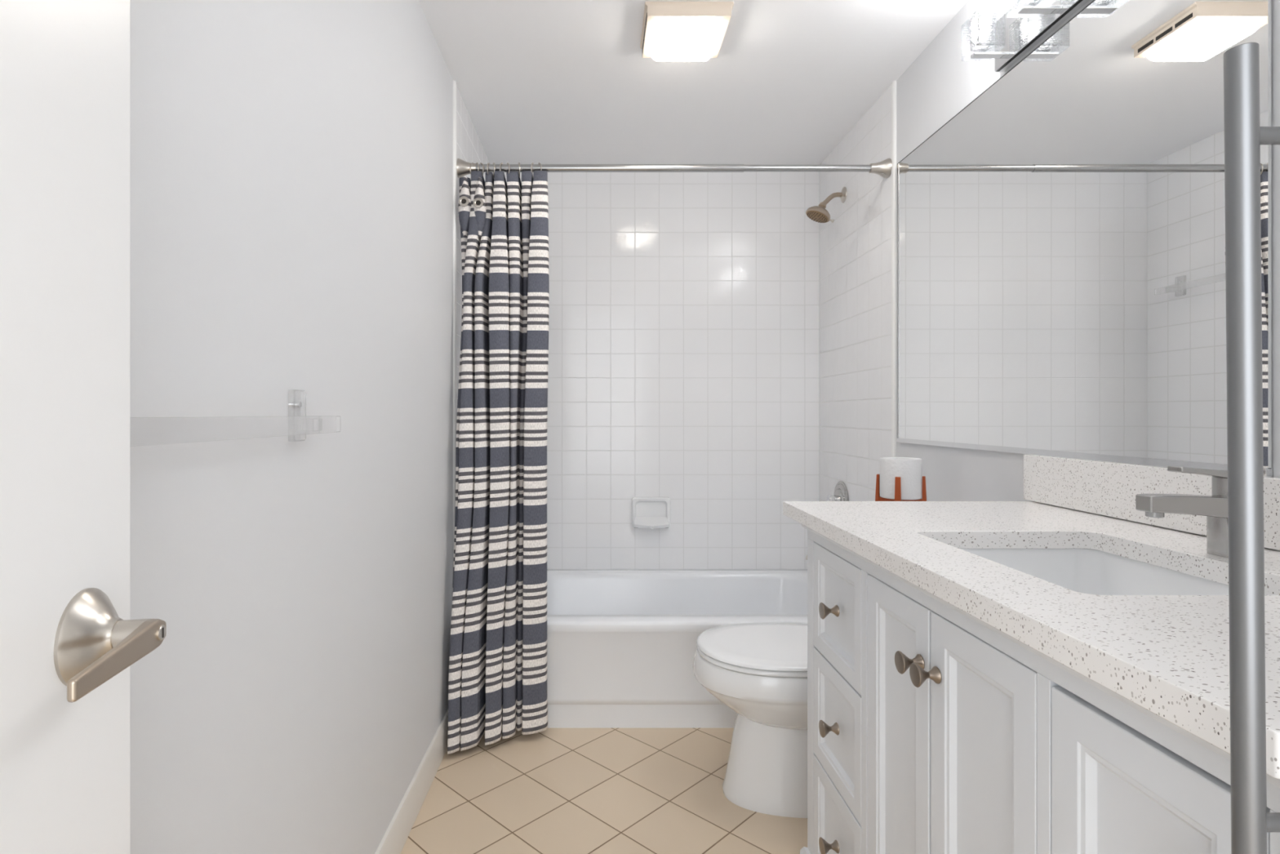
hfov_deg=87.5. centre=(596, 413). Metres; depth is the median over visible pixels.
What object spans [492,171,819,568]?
wall
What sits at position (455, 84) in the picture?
trim
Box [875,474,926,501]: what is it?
stand
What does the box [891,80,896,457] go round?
trim
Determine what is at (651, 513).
soap dish
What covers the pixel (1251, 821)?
handle
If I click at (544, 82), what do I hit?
ceiling
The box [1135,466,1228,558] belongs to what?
faucet
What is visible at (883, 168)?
shower rod
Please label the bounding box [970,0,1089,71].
vanity light
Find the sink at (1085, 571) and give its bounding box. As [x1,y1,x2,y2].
[960,548,1228,595]
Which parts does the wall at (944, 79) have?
tile panel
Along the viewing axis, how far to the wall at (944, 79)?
2.33 m
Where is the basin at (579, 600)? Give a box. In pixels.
[546,568,807,631]
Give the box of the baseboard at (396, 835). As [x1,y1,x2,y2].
[374,708,448,853]
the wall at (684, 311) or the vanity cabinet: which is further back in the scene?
the wall at (684, 311)
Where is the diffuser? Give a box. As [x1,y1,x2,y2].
[650,19,720,61]
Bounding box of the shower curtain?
[447,170,549,754]
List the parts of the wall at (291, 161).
tile panel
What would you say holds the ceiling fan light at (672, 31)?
attached to the ceiling
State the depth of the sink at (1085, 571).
1.11 m
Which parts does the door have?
handle, lever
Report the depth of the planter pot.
1.81 m
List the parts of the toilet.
bowl, seat, lid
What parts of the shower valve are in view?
valve handle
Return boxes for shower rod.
[456,158,892,177]
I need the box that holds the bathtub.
[546,568,807,728]
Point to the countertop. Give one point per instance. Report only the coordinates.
(1168, 655)
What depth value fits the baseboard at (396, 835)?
1.73 m
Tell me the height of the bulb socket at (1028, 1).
0.010 m
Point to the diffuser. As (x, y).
(671, 40)
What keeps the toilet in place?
on the floor
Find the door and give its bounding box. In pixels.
[0,0,166,853]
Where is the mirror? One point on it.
(1061, 290)
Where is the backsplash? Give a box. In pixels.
[1023,454,1279,550]
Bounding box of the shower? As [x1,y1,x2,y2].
[805,186,846,222]
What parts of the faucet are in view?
spout, lever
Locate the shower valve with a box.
[826,480,848,501]
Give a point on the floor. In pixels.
(550, 790)
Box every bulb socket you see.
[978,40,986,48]
[1026,0,1035,3]
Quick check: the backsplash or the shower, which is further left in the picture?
the shower
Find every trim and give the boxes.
[453,80,457,564]
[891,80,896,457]
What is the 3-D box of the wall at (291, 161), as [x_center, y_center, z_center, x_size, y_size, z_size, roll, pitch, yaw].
[-0.526,-0.030,1.338,0.106,2.163,3.476,0,0,0]
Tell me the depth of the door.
0.41 m
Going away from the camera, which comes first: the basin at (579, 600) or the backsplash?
the backsplash
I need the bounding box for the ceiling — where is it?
[418,0,968,164]
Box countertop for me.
[782,501,1279,779]
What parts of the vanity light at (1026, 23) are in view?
bulb, arm, arm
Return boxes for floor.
[400,728,807,853]
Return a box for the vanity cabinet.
[800,524,1279,853]
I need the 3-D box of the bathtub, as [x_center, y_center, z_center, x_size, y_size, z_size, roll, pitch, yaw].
[0.261,0.871,2.595,1.463,0.360,0.758,0,0,0]
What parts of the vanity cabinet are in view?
knob, knob, knob, drawer, drawer, drawer, door, knob, knob, door, door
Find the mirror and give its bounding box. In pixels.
[896,0,1272,476]
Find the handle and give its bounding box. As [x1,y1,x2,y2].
[1223,42,1279,853]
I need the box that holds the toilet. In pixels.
[693,622,807,817]
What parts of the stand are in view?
leg, leg, leg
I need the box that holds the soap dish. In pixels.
[631,497,670,529]
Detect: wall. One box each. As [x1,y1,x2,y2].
[129,0,490,853]
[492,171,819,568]
[819,0,1279,501]
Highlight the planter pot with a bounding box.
[880,457,922,499]
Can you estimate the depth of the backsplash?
1.25 m
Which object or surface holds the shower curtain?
hanging from the curtain ring
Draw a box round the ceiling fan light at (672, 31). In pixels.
[640,1,733,61]

